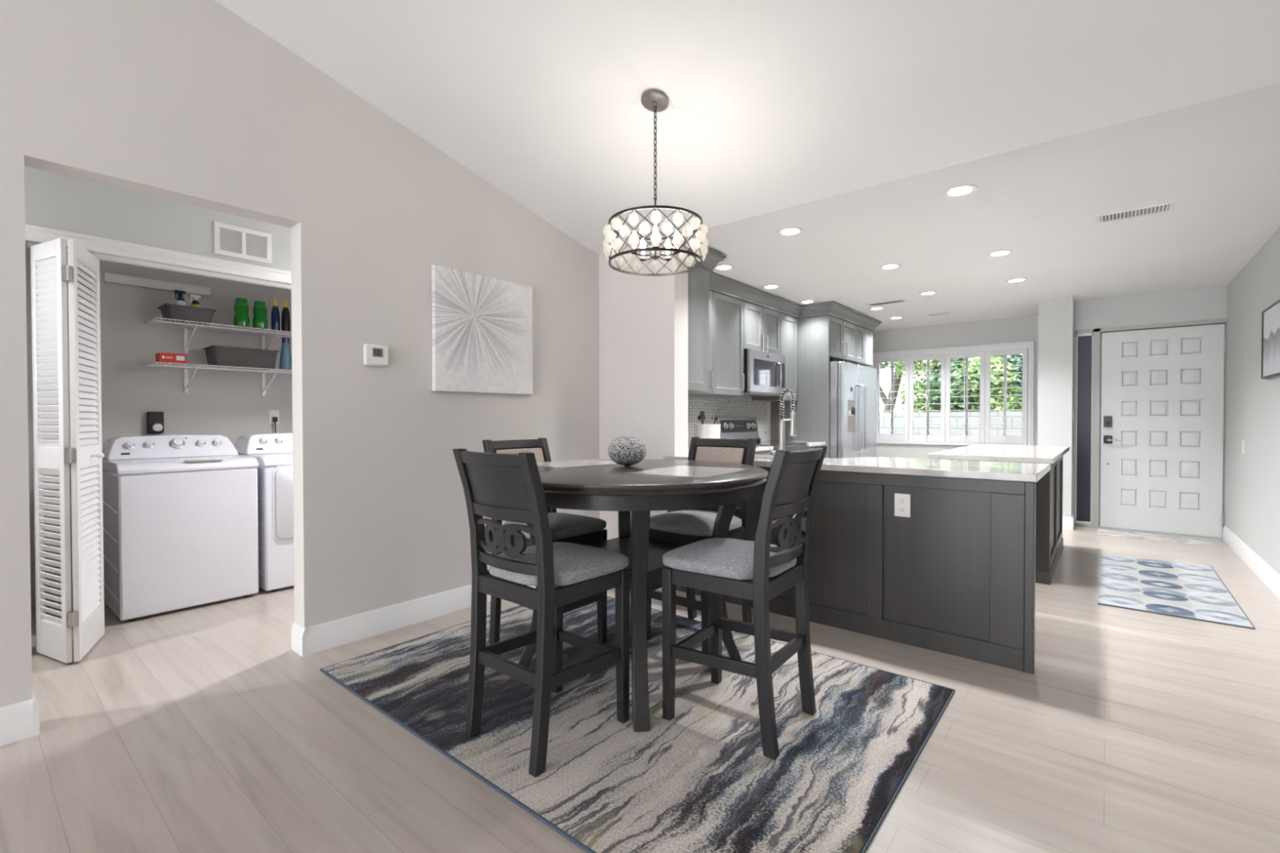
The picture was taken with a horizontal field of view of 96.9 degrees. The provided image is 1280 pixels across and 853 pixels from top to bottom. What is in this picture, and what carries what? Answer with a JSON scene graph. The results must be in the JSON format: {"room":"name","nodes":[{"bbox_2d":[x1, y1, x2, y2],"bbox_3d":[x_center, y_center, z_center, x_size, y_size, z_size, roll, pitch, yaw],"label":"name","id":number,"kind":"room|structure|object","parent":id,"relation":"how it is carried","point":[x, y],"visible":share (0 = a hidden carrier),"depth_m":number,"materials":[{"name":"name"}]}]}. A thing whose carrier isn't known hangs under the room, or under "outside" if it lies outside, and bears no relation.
{"room":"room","nodes":[
{"label":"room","id":0,"kind":"room"},
{"bbox_2d":[24,165,291,284],"bbox_3d":[-2.757,-0.089,3.179,0.100,2.440,3.800,0,1,39],"label":"wall","id":1,"kind":"structure","parent":0,"point":[54,201],"depth_m":3.08,"materials":[{"name":"grey paint"}]},
{"bbox_2d":[30,237,104,663],"bbox_3d":[-2.859,0.117,2.828,0.272,2.013,0.432,-1,1,-31],"label":"door","id":2,"kind":"structure","parent":1,"relation":"in","point":[50,273],"depth_m":2.77,"materials":[{"name":"white paint"}]},
{"bbox_2d":[25,223,291,289],"bbox_3d":[-2.461,0.064,3.510,0.098,2.125,1.945,0,1,39],"label":"trim","id":3,"kind":"structure","parent":1,"relation":"attached to","point":[33,233],"depth_m":3.19,"materials":[{"name":"white paint"}]},
{"bbox_2d":[213,221,271,263],"bbox_3d":[-2.430,-1.124,3.478,0.010,0.190,0.300,0,1,39],"label":"air vent","id":4,"kind":"object","parent":1,"relation":"in","point":[229,240],"visible":1,"depth_m":3.47,"materials":[{"name":"white metal"}]},
{"bbox_2d":[25,244,292,606],"bbox_3d":[-3.320,-0.102,4.226,0.100,2.440,2.300,0,1,39],"label":"wall","id":5,"kind":"structure","parent":0,"point":[232,405],"depth_m":4.06,"materials":[{"name":"paint"}]},
{"bbox_2d":[146,411,164,433],"bbox_3d":[-3.411,-0.028,3.993,0.057,0.150,0.087,0,1,39],"label":"timer","id":6,"kind":"object","parent":5,"relation":"attached to","point":[155,420],"visible":1,"depth_m":3.98,"materials":[{"name":"black plastic"}]},
{"bbox_2d":[104,272,210,296],"bbox_3d":[-3.402,-1.004,4.022,0.020,0.060,0.580,0,1,39],"label":"hanging rail","id":7,"kind":"object","parent":5,"relation":"attached to","point":[108,277],"visible":1,"depth_m":4.00,"materials":[{"name":"white metal"}]},
{"bbox_2d":[144,317,291,353],"bbox_3d":[-2.942,-0.635,4.337,0.332,0.192,1.237,0,1,39],"label":"wire shelf","id":8,"kind":"object","parent":5,"relation":"attached to","point":[186,342],"visible":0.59,"depth_m":4.13,"materials":[{"name":"white metal"}]},
{"bbox_2d":[157,303,216,325],"bbox_3d":[-3.178,-0.777,3.982,0.238,0.099,0.288,0,1,39],"label":"storage bin","id":9,"kind":"object","parent":8,"relation":"on","point":[170,311],"visible":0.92,"depth_m":3.91,"materials":[{"name":"grey plastic"}]},
{"bbox_2d":[173,289,186,306],"bbox_3d":[-3.195,-0.839,3.944,0.074,0.210,0.072,0,1,39],"label":"spray bottle","id":10,"kind":"object","parent":9,"relation":"in","point":[180,300],"visible":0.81,"depth_m":3.93,"materials":[{"name":"blue plastic"}]},
{"bbox_2d":[189,293,201,307],"bbox_3d":[-3.141,-0.832,4.010,0.074,0.193,0.072,0,1,39],"label":"spray bottle","id":11,"kind":"object","parent":9,"relation":"in","point":[195,303],"visible":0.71,"depth_m":3.99,"materials":[{"name":"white plastic"}]},
{"bbox_2d":[191,300,199,304],"bbox_3d":[-3.141,-0.813,4.010,0.072,0.156,0.071,0,1,39],"label":"bottle","id":12,"kind":"object","parent":11,"relation":"on","point":[194,302],"depth_m":3.99,"materials":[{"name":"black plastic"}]},
{"bbox_2d":[233,297,249,328],"bbox_3d":[-2.943,-0.837,4.188,0.100,0.213,0.100,0,1,39],"label":"detergent bottle","id":13,"kind":"object","parent":8,"relation":"on","point":[241,317],"visible":0.9,"depth_m":4.15,"materials":[{"name":"green plastic"}]},
{"bbox_2d":[252,301,267,329],"bbox_3d":[-2.868,-0.836,4.279,0.100,0.208,0.100,0,1,39],"label":"detergent bottle","id":14,"kind":"object","parent":8,"relation":"on","point":[260,320],"visible":0.96,"depth_m":4.24,"materials":[{"name":"green plastic"}]},
{"bbox_2d":[271,297,279,331],"bbox_3d":[-2.802,-0.858,4.359,0.060,0.250,0.060,0,1,39],"label":"dish soap bottle","id":15,"kind":"object","parent":8,"relation":"on","point":[275,313],"visible":0.89,"depth_m":4.34,"materials":[{"name":"blue plastic"}]},
{"bbox_2d":[280,299,290,332],"bbox_3d":[-2.757,-0.859,4.413,0.060,0.250,0.060,0,1,39],"label":"dish soap bottle","id":16,"kind":"object","parent":8,"relation":"on","point":[285,322],"visible":0.91,"depth_m":4.39,"materials":[{"name":"black plastic"}]},
{"bbox_2d":[145,361,292,395],"bbox_3d":[-2.942,-0.340,4.341,0.332,0.192,1.237,0,1,39],"label":"wire shelf","id":17,"kind":"object","parent":5,"relation":"attached to","point":[186,384],"visible":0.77,"depth_m":4.13,"materials":[{"name":"white metal"}]},
{"bbox_2d":[155,352,186,364],"bbox_3d":[-3.207,-0.463,3.878,0.111,0.064,0.145,0,1,39],"label":"box","id":18,"kind":"object","parent":17,"relation":"on","point":[160,357],"visible":0.88,"depth_m":3.84,"materials":[{"name":"red cardboard"}]},
{"bbox_2d":[203,345,279,369],"bbox_3d":[-2.978,-0.506,4.243,0.278,0.139,0.418,0,1,39],"label":"storage bin","id":19,"kind":"object","parent":17,"relation":"on","point":[216,355],"visible":0.94,"depth_m":4.14,"materials":[{"name":"grey plastic"}]},
{"bbox_2d":[279,337,292,369],"bbox_3d":[-2.752,-0.565,4.406,0.088,0.253,0.088,0,1,39],"label":"squeeze bottle","id":20,"kind":"object","parent":17,"relation":"on","point":[286,362],"visible":0.89,"depth_m":4.38,"materials":[{"name":"blue plastic"}]},
{"bbox_2d":[268,409,279,432],"bbox_3d":[-2.952,-0.042,4.562,0.040,0.177,0.069,0,1,39],"label":"wall outlet","id":21,"kind":"object","parent":5,"relation":"attached to","point":[273,415],"visible":0.74,"depth_m":4.55,"materials":[{"name":"white plastic"}]},
{"bbox_2d":[0,0,770,706],"bbox_3d":[-1.666,-0.719,2.893,0.130,3.703,14.960,0,1,39],"label":"wall","id":22,"kind":"structure","parent":0,"point":[189,102],"depth_m":2.87,"materials":[{"name":"beige paint"}]},
{"bbox_2d":[0,584,535,746],"bbox_3d":[-3.286,1.094,0.828,0.724,0.135,9.448,1,1,44],"label":"baseboard","id":23,"kind":"structure","parent":22,"relation":"attached to","point":[20,721],"depth_m":2.96,"materials":[{"name":"white paint"}]},
{"bbox_2d":[363,343,388,367],"bbox_3d":[-1.425,-0.384,3.064,0.028,0.117,0.135,0,1,39],"label":"thermostat","id":24,"kind":"object","parent":22,"relation":"attached to","point":[375,355],"visible":1,"depth_m":3.05,"materials":[{"name":"white plastic"}]},
{"bbox_2d":[431,264,533,395],"bbox_3d":[-0.977,-0.580,3.597,0.035,0.735,0.730,0,1,39],"label":"canvas painting","id":25,"kind":"object","parent":22,"relation":"attached to","point":[482,326],"visible":1,"depth_m":3.54,"materials":[{"name":"white fabric"}]},
{"bbox_2d":[688,290,712,395],"bbox_3d":[0.341,-0.747,4.925,0.376,0.920,0.588,0,1,39],"label":"upper cabinet","id":26,"kind":"object","parent":22,"relation":"attached to","point":[710,291],"visible":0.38,"depth_m":5.03,"materials":[{"name":"grey wood"}]},
{"bbox_2d":[688,291,744,396],"bbox_3d":[0.710,-0.753,5.372,0.376,0.920,0.556,0,1,39],"label":"upper cabinet","id":27,"kind":"object","parent":22,"relation":"attached to","point":[728,376],"visible":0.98,"depth_m":5.28,"materials":[{"name":"grey wood"}]},
{"bbox_2d":[688,397,766,445],"bbox_3d":[0.631,-0.050,5.577,0.010,0.457,2.630,0,1,39],"label":"backsplash","id":28,"kind":"structure","parent":22,"relation":"attached to","point":[711,406],"depth_m":5.87,"materials":[{"name":"white tile"}]},
{"bbox_2d":[743,301,780,354],"bbox_3d":[1.139,-0.991,5.890,0.376,0.460,0.782,0,1,39],"label":"upper cabinet","id":29,"kind":"object","parent":22,"relation":"attached to","point":[762,326],"visible":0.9,"depth_m":5.76,"materials":[{"name":"grey wood"}]},
{"bbox_2d":[743,348,785,396],"bbox_3d":[1.169,-0.538,5.872,0.459,0.436,0.774,0,1,39],"label":"microwave","id":30,"kind":"object","parent":29,"relation":"attached to","point":[764,372],"visible":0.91,"depth_m":5.67,"materials":[{"name":"silver metal"}]},
{"bbox_2d":[751,313,798,401],"bbox_3d":[1.524,-0.760,6.387,0.342,0.935,0.456,0,1,39],"label":"upper cabinet","id":31,"kind":"object","parent":22,"relation":"attached to","point":[788,324],"visible":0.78,"depth_m":6.31,"materials":[{"name":"grey wood"}]},
{"bbox_2d":[688,247,881,331],"bbox_3d":[1.480,-1.281,5.976,0.790,0.138,4.358,0,1,39],"label":"crown molding","id":32,"kind":"structure","parent":22,"relation":"attached to","point":[719,283],"depth_m":5.87,"materials":[{"name":"grey wood"}]},
{"bbox_2d":[709,289,871,331],"bbox_3d":[1.520,-1.289,6.107,0.691,0.126,3.925,0,1,39],"label":"cabinet filler","id":33,"kind":"object","parent":22,"relation":"attached to","point":[709,290],"visible":0.14,"depth_m":5.99,"materials":[{"name":"grey wood"}]},
{"bbox_2d":[829,315,855,362],"bbox_3d":[2.101,-1.008,6.782,0.726,0.450,0.838,0,1,39],"label":"upper cabinet","id":34,"kind":"object","parent":22,"relation":"attached to","point":[842,333],"visible":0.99,"depth_m":6.55,"materials":[{"name":"grey wood"}]},
{"bbox_2d":[848,324,872,366],"bbox_3d":[2.566,-1.017,7.373,0.692,0.450,0.653,0,1,39],"label":"upper cabinet","id":35,"kind":"object","parent":22,"relation":"attached to","point":[864,337],"visible":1,"depth_m":7.14,"materials":[{"name":"grey wood"}]},
{"bbox_2d":[0,525,1279,852],"bbox_3d":[-0.957,1.200,2.232,6.500,0.120,15.200,0,1,39],"label":"floor","id":36,"kind":"structure","parent":0,"point":[200,728],"depth_m":2.02,"materials":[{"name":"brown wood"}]},
{"bbox_2d":[102,434,258,621],"bbox_3d":[-3.014,0.591,3.711,0.716,1.068,0.694,0,1,39],"label":"washing machine","id":37,"kind":"object","parent":36,"relation":"on","point":[180,511],"visible":0.96,"depth_m":3.48,"materials":[{"name":"white metal"}]},
{"bbox_2d":[234,432,293,591],"bbox_3d":[-2.548,0.583,4.267,0.728,1.068,0.694,0,1,39],"label":"dryer","id":38,"kind":"object","parent":36,"relation":"on","point":[273,451],"visible":0.42,"depth_m":3.85,"materials":[{"name":"white metal"}]},
{"bbox_2d":[320,595,955,852],"bbox_3d":[-0.071,1.129,2.529,2.323,0.011,1.639,0,1,39],"label":"area rug","id":39,"kind":"object","parent":36,"relation":"on","point":[700,780],"visible":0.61,"depth_m":2.03,"materials":[{"name":"fabric"}]},
{"bbox_2d":[452,448,629,777],"bbox_3d":[-0.357,0.603,2.110,0.452,1.050,0.546,0,1,39],"label":"dining chair","id":40,"kind":"object","parent":39,"relation":"on","point":[503,486],"visible":1,"depth_m":1.98,"materials":[{"name":"grey wood"}]},
{"bbox_2d":[482,437,607,644],"bbox_3d":[-0.492,0.593,2.936,0.546,1.050,0.452,0,1,39],"label":"dining chair","id":41,"kind":"object","parent":39,"relation":"on","point":[564,527],"visible":0.38,"depth_m":2.90,"materials":[{"name":"black wood"}]},
{"bbox_2d":[495,448,544,462],"bbox_3d":[-0.647,0.187,3.057,0.076,0.130,0.300,0,1,39],"label":"cushion","id":42,"kind":"object","parent":41,"relation":"on","point":[539,452],"depth_m":3.12,"materials":[{"name":"beige fabric"}]},
{"bbox_2d":[518,458,768,731],"bbox_3d":[-0.050,0.657,2.616,1.256,0.929,1.240,0,1,39],"label":"dining table","id":43,"kind":"object","parent":39,"relation":"on","point":[645,486],"visible":0.66,"depth_m":2.17,"materials":[{"name":"grey wood"}]},
{"bbox_2d":[608,435,646,466],"bbox_3d":[-0.062,0.117,2.756,0.188,0.148,0.188,0,1,39],"label":"decorative orb","id":44,"kind":"object","parent":43,"relation":"on","point":[627,450],"visible":1,"depth_m":2.69,"materials":[{"name":"silver metal"}]},
{"bbox_2d":[586,535,683,590],"bbox_3d":[-0.043,0.619,2.611,0.536,0.078,0.536,0,1,39],"label":"shelf","id":45,"kind":"object","parent":43,"relation":"attached to","point":[621,544],"depth_m":2.66,"materials":[{"name":"grey wood"}]},
{"bbox_2d":[647,436,756,653],"bbox_3d":[0.324,0.591,3.031,0.452,1.050,0.546,0,1,39],"label":"dining chair","id":46,"kind":"object","parent":39,"relation":"on","point":[683,527],"visible":0.44,"depth_m":2.96,"materials":[{"name":"black wood"}]},
{"bbox_2d":[695,446,744,464],"bbox_3d":[0.449,0.183,3.180,0.300,0.130,0.076,0,1,39],"label":"cushion","id":47,"kind":"object","parent":46,"relation":"on","point":[735,455],"depth_m":3.19,"materials":[{"name":"beige fabric"}]},
{"bbox_2d":[662,445,827,759],"bbox_3d":[0.406,0.601,2.198,0.546,1.050,0.452,0,1,37],"label":"dining chair","id":48,"kind":"object","parent":39,"relation":"on","point":[718,566],"visible":1,"depth_m":2.08,"materials":[{"name":"black wood"}]},
{"bbox_2d":[714,417,807,454],"bbox_3d":[1.268,0.483,5.801,0.674,1.155,0.815,0,1,39],"label":"range","id":49,"kind":"object","parent":36,"relation":"on","point":[731,428],"visible":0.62,"depth_m":5.88,"materials":[{"name":"silver metal"}]},
{"bbox_2d":[755,440,807,447],"bbox_3d":[1.254,0.179,5.808,0.610,0.022,0.815,0,1,39],"label":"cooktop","id":50,"kind":"object","parent":49,"relation":"in","point":[775,444],"depth_m":5.71,"materials":[{"name":"glass"}]},
{"bbox_2d":[755,450,770,454],"bbox_3d":[0.594,0.664,5.015,0.671,0.876,1.240,0,1,39],"label":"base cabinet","id":51,"kind":"object","parent":36,"relation":"on","point":[763,452],"visible":0.02,"depth_m":5.20,"materials":[{"name":"grey wood"}]},
{"bbox_2d":[770,315,829,457],"bbox_3d":[1.813,-0.074,6.471,0.695,2.310,0.020,0,1,39],"label":"panel","id":52,"kind":"object","parent":36,"relation":"on","point":[811,410],"visible":0.36,"depth_m":6.37,"materials":[{"name":"grey wood"}]},
{"bbox_2d":[805,445,815,449],"bbox_3d":[1.661,0.645,6.309,0.671,0.876,0.435,0,1,39],"label":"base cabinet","id":53,"kind":"object","parent":36,"relation":"on","point":[806,447],"visible":0.02,"depth_m":6.00,"materials":[{"name":"grey wood"}]},
{"bbox_2d":[760,440,825,446],"bbox_3d":[1.653,0.187,6.303,0.665,0.036,0.445,0,1,39],"label":"countertop","id":54,"kind":"structure","parent":53,"relation":"on","point":[809,443],"depth_m":6.19,"materials":[{"name":"white stone"}]},
{"bbox_2d":[666,466,1035,673],"bbox_3d":[1.145,0.682,3.433,2.085,0.876,0.490,0,1,39],"label":"base cabinet","id":55,"kind":"object","parent":36,"relation":"on","point":[955,576],"visible":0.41,"depth_m":2.88,"materials":[{"name":"grey wood"}]},
{"bbox_2d":[662,445,1050,482],"bbox_3d":[1.260,0.215,4.132,2.822,0.036,1.755,0,1,39],"label":"countertop","id":56,"kind":"structure","parent":55,"relation":"on","point":[989,470],"depth_m":3.04,"materials":[{"name":"white stone"}]},
{"bbox_2d":[694,423,720,438],"bbox_3d":[0.613,0.082,5.147,0.244,0.208,0.244,0,1,39],"label":"utensil crock","id":57,"kind":"object","parent":56,"relation":"on","point":[705,430],"visible":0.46,"depth_m":5.05,"materials":[{"name":"white ceramic"}]},
{"bbox_2d":[697,414,706,424],"bbox_3d":[0.553,0.031,5.072,0.085,0.269,0.079,0,1,-10],"label":"ladle","id":58,"kind":"object","parent":57,"relation":"in","point":[701,417],"visible":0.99,"depth_m":5.04,"materials":[{"name":"black plastic"}]},
{"bbox_2d":[699,411,704,424],"bbox_3d":[0.585,0.011,5.183,0.042,0.304,0.070,0,1,39],"label":"spatula","id":59,"kind":"object","parent":57,"relation":"in","point":[700,412],"visible":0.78,"depth_m":5.19,"materials":[{"name":"black plastic"}]},
{"bbox_2d":[711,416,718,424],"bbox_3d":[0.681,0.034,5.195,0.062,0.260,0.089,0,1,39],"label":"spoon","id":60,"kind":"object","parent":57,"relation":"in","point":[716,418],"visible":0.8,"depth_m":5.18,"materials":[{"name":"black plastic"}]},
{"bbox_2d":[754,453,774,458],"bbox_3d":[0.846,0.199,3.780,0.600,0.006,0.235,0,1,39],"label":"sink","id":61,"kind":"object","parent":56,"relation":"in","point":[771,456],"visible":0.17,"depth_m":3.78,"materials":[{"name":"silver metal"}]},
{"bbox_2d":[755,455,773,457],"bbox_3d":[0.846,0.202,3.780,0.570,0.001,0.205,0,1,39],"label":"basin","id":62,"kind":"object","parent":61,"relation":"in","point":[755,455],"depth_m":3.82,"materials":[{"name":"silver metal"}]},
{"bbox_2d":[770,387,796,454],"bbox_3d":[0.903,-0.017,3.546,0.160,0.446,0.080,0,1,1],"label":"spring faucet","id":63,"kind":"object","parent":56,"relation":"on","point":[781,424],"visible":0.94,"depth_m":3.53,"materials":[{"name":"silver metal"}]},
{"bbox_2d":[778,421,785,449],"bbox_3d":[0.885,0.086,3.535,0.056,0.240,0.055,0,1,39],"label":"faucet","id":64,"kind":"object","parent":63,"relation":"on","point":[781,424],"depth_m":3.52,"materials":[{"name":"silver metal"}]},
{"bbox_2d":[894,493,910,517],"bbox_3d":[1.365,0.410,2.952,0.078,0.120,0.009,0,1,39],"label":"duplex outlet","id":65,"kind":"object","parent":55,"relation":"attached to","point":[902,501],"visible":1,"depth_m":2.95,"materials":[{"name":"white plastic"}]},
{"bbox_2d":[898,497,905,504],"bbox_3d":[1.364,0.388,2.950,0.034,0.034,0.002,0,1,39],"label":"socket","id":66,"kind":"object","parent":65,"relation":"attached to","point":[901,500],"depth_m":2.95,"materials":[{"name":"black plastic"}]},
{"bbox_2d":[898,506,905,513],"bbox_3d":[1.364,0.434,2.950,0.034,0.034,0.002,0,1,39],"label":"socket","id":67,"kind":"object","parent":65,"relation":"attached to","point":[901,509],"depth_m":2.95,"materials":[{"name":"white plastic"}]},
{"bbox_2d":[828,361,876,458],"bbox_3d":[2.312,0.175,6.867,0.836,1.800,1.185,0,1,39],"label":"refrigerator","id":68,"kind":"object","parent":36,"relation":"on","point":[852,387],"visible":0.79,"depth_m":6.43,"materials":[{"name":"silver metal"}]},
{"bbox_2d":[954,456,1063,584],"bbox_3d":[3.111,0.662,4.769,0.653,0.876,1.537,0,1,39],"label":"kitchen island","id":69,"kind":"object","parent":36,"relation":"on","point":[1049,489],"visible":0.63,"depth_m":4.03,"materials":[{"name":"grey wood"}]},
{"bbox_2d":[927,444,1069,463],"bbox_3d":[2.977,0.206,4.606,0.738,0.036,1.950,0,1,39],"label":"island countertop","id":70,"kind":"structure","parent":69,"relation":"on","point":[1002,453],"depth_m":4.10,"materials":[{"name":"white stone"}]},
{"bbox_2d":[1097,528,1211,546],"bbox_3d":[5.013,1.081,5.564,0.812,0.010,0.340,0,1,39],"label":"threshold","id":71,"kind":"object","parent":36,"relation":"on","point":[1192,540],"visible":1,"depth_m":5.54,"materials":[{"name":"beige wood"}]},
{"bbox_2d":[1097,553,1255,629],"bbox_3d":[3.677,1.104,4.003,0.678,0.008,1.710,0,1,39],"label":"runner rug","id":72,"kind":"object","parent":36,"relation":"on","point":[1197,592],"visible":1,"depth_m":3.83,"materials":[{"name":"fabric"}]},
{"bbox_2d":[599,239,688,539],"bbox_3d":[0.015,-0.108,4.266,0.725,2.440,0.165,0,1,39],"label":"wall partition","id":73,"kind":"structure","parent":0,"point":[643,320],"depth_m":4.14,"materials":[{"name":"beige paint"}]},
{"bbox_2d":[688,265,709,392],"bbox_3d":[0.167,-0.728,4.458,0.708,0.925,0.333,0,1,39],"label":"upper cabinet","id":74,"kind":"object","parent":73,"relation":"attached to","point":[699,278],"visible":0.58,"depth_m":4.24,"materials":[{"name":"grey wood"}]},
{"bbox_2d":[214,0,1279,331],"bbox_3d":[-0.121,-1.995,1.562,4.200,1.403,15.100,0,1,39],"label":"ceiling","id":75,"kind":"structure","parent":0,"point":[847,124],"depth_m":2.75,"materials":[{"name":"white paint"}]},
{"bbox_2d":[602,89,707,275],"bbox_3d":[0.073,-1.177,2.713,0.501,0.799,0.501,0,1,7],"label":"drum chandelier","id":76,"kind":"object","parent":75,"relation":"hanging from","point":[655,101],"visible":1,"depth_m":2.63,"materials":[{"name":"grey metal"}]},
{"bbox_2d":[713,264,734,271],"bbox_3d":[0.703,-1.331,4.754,0.176,0.009,0.176,0,1,39],"label":"recessed light","id":77,"kind":"object","parent":75,"relation":"in","point":[722,267],"visible":0.97,"depth_m":4.75,"materials":[{"name":"white"}]},
{"bbox_2d":[761,284,780,289],"bbox_3d":[1.262,-1.341,5.447,0.176,0.009,0.176,0,1,39],"label":"recessed light","id":78,"kind":"object","parent":75,"relation":"in","point":[766,286],"visible":1,"depth_m":5.45,"materials":[{"name":"white plastic"}]},
{"bbox_2d":[777,226,804,236],"bbox_3d":[1.020,-1.320,3.848,0.176,0.009,0.176,0,1,39],"label":"recessed light","id":79,"kind":"object","parent":75,"relation":"in","point":[793,231],"visible":1,"depth_m":3.84,"materials":[{"name":"white plastic"}]},
{"bbox_2d":[799,300,816,304],"bbox_3d":[1.819,-1.351,6.154,0.176,0.009,0.176,0,1,39],"label":"recessed light","id":80,"kind":"object","parent":75,"relation":"in","point":[805,302],"visible":1,"depth_m":6.16,"materials":[{"name":"white plastic"}]},
{"bbox_2d":[868,306,884,310],"bbox_3d":[2.724,-1.357,6.522,0.176,0.009,0.176,0,1,39],"label":"recessed light","id":81,"kind":"object","parent":75,"relation":"in","point":[873,308],"visible":1,"depth_m":6.52,"materials":[{"name":"white"}]},
{"bbox_2d":[865,298,907,306],"bbox_3d":[2.697,-1.353,6.214,0.400,0.010,0.150,0,1,39],"label":"ceiling vent","id":82,"kind":"object","parent":75,"relation":"in","point":[903,300],"visible":1,"depth_m":6.20,"materials":[{"name":"white metal"}]},
{"bbox_2d":[879,263,902,270],"bbox_3d":[2.091,-1.333,4.738,0.176,0.009,0.176,0,1,39],"label":"recessed light","id":83,"kind":"object","parent":75,"relation":"in","point":[891,266],"visible":1,"depth_m":4.73,"materials":[{"name":"white plastic"}]},
{"bbox_2d":[888,316,903,319],"bbox_3d":[3.227,-1.366,7.145,0.176,0.009,0.176,0,1,39],"label":"recessed light","id":84,"kind":"object","parent":75,"relation":"in","point":[892,317],"visible":1,"depth_m":7.13,"materials":[{"name":"white plastic"}]},
{"bbox_2d":[918,291,937,295],"bbox_3d":[2.918,-1.347,5.741,0.176,0.009,0.176,0,1,39],"label":"recessed light","id":85,"kind":"object","parent":75,"relation":"in","point":[926,293],"visible":1,"depth_m":5.74,"materials":[{"name":"white plastic"}]},
{"bbox_2d":[926,311,952,316],"bbox_3d":[3.640,-1.363,6.895,0.270,0.010,0.100,0,1,39],"label":"ceiling vent","id":86,"kind":"object","parent":75,"relation":"in","point":[949,313],"visible":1,"depth_m":6.88,"materials":[{"name":"white metal"}]},
{"bbox_2d":[942,184,977,198],"bbox_3d":[1.786,-1.313,3.166,0.176,0.009,0.176,0,1,39],"label":"recessed light","id":87,"kind":"object","parent":75,"relation":"in","point":[963,190],"visible":1,"depth_m":3.17,"materials":[{"name":"white paint"}]},
{"bbox_2d":[986,249,1013,257],"bbox_3d":[2.769,-1.330,4.361,0.176,0.009,0.176,0,1,39],"label":"recessed light","id":88,"kind":"object","parent":75,"relation":"in","point":[1003,252],"visible":1,"depth_m":4.36,"materials":[{"name":"white"}]},
{"bbox_2d":[1005,277,1028,283],"bbox_3d":[3.464,-1.342,5.213,0.176,0.009,0.176,0,1,39],"label":"recessed light","id":89,"kind":"object","parent":75,"relation":"in","point":[1022,279],"visible":1,"depth_m":5.21,"materials":[{"name":"white plastic"}]},
{"bbox_2d":[1095,201,1175,224],"bbox_3d":[3.062,-1.319,3.516,0.365,0.010,0.180,0,1,39],"label":"ceiling vent","id":90,"kind":"object","parent":75,"relation":"in","point":[1165,207],"visible":1,"depth_m":3.51,"materials":[{"name":"white metal"}]},
{"bbox_2d":[867,315,1038,459],"bbox_3d":[4.095,-0.160,7.769,2.765,2.440,0.120,0,1,39],"label":"wall","id":91,"kind":"structure","parent":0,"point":[1022,329],"depth_m":7.62,"materials":[{"name":"grey paint"}]},
{"bbox_2d":[871,341,1034,445],"bbox_3d":[4.118,-0.408,7.641,1.960,1.310,0.082,0,1,39],"label":"plantation shutters","id":92,"kind":"object","parent":91,"relation":"attached to","point":[984,352],"visible":0.84,"depth_m":7.50,"materials":[{"name":"white wood"}]},
{"bbox_2d":[879,348,1028,442],"bbox_3d":[4.176,-0.409,7.704,1.840,1.200,0.070,0,1,39],"label":"window","id":93,"kind":"structure","parent":91,"relation":"attached to","point":[884,389],"depth_m":7.62,"materials":[{"name":"white paint"}]},
{"bbox_2d":[1037,296,1074,517],"bbox_3d":[4.745,-0.144,6.435,0.295,2.440,1.110,0,1,39],"label":"wall pier","id":94,"kind":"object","parent":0,"point":[1055,367],"visible":0.57,"depth_m":5.99,"materials":[{"name":"grey paint"}]},
{"bbox_2d":[1062,512,1074,530],"bbox_3d":[4.506,1.013,6.145,0.311,0.135,0.366,0,1,39],"label":"baseboard","id":95,"kind":"object","parent":94,"relation":"attached to","point":[1068,522],"visible":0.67,"depth_m":5.94,"materials":[{"name":"white paint"}]},
{"bbox_2d":[1074,284,1227,330],"bbox_3d":[5.214,-1.200,5.846,1.165,0.315,0.120,0,1,39],"label":"wall","id":96,"kind":"structure","parent":0,"point":[1205,303],"depth_m":5.77,"materials":[{"name":"grey paint"}]},
{"bbox_2d":[1072,318,1227,539],"bbox_3d":[5.189,0.021,5.827,1.165,2.125,0.168,0,1,39],"label":"door","id":97,"kind":"structure","parent":96,"relation":"in","point":[1149,401],"depth_m":5.79,"materials":[{"name":"white wood"}]},
{"bbox_2d":[1224,227,1279,574],"bbox_3d":[1.233,-0.688,0.011,0.120,3.703,14.200,0,1,39],"label":"wall","id":98,"kind":"structure","parent":0,"point":[1252,477],"depth_m":4.44,"materials":[{"name":"grey paint"}]},
{"bbox_2d":[1241,440,1244,453],"bbox_3d":[5.031,0.172,4.730,0.011,0.110,0.075,0,1,39],"label":"light switch","id":99,"kind":"object","parent":98,"relation":"attached to","point":[1243,442],"visible":1,"depth_m":4.71,"materials":[{"name":"white plastic"}]},
{"bbox_2d":[1222,525,1279,599],"bbox_3d":[1.177,1.095,0.069,0.016,0.135,13.980,0,1,39],"label":"baseboard","id":100,"kind":"structure","parent":98,"relation":"attached to","point":[1263,571],"depth_m":4.30,"materials":[{"name":"white paint"}]},
{"bbox_2d":[1261,299,1279,378],"bbox_3d":[4.284,-0.583,3.828,0.025,0.485,0.670,0,1,39],"label":"framed print","id":101,"kind":"object","parent":98,"relation":"attached to","point":[1270,337],"visible":1,"depth_m":3.88,"materials":[{"name":"black paper"}]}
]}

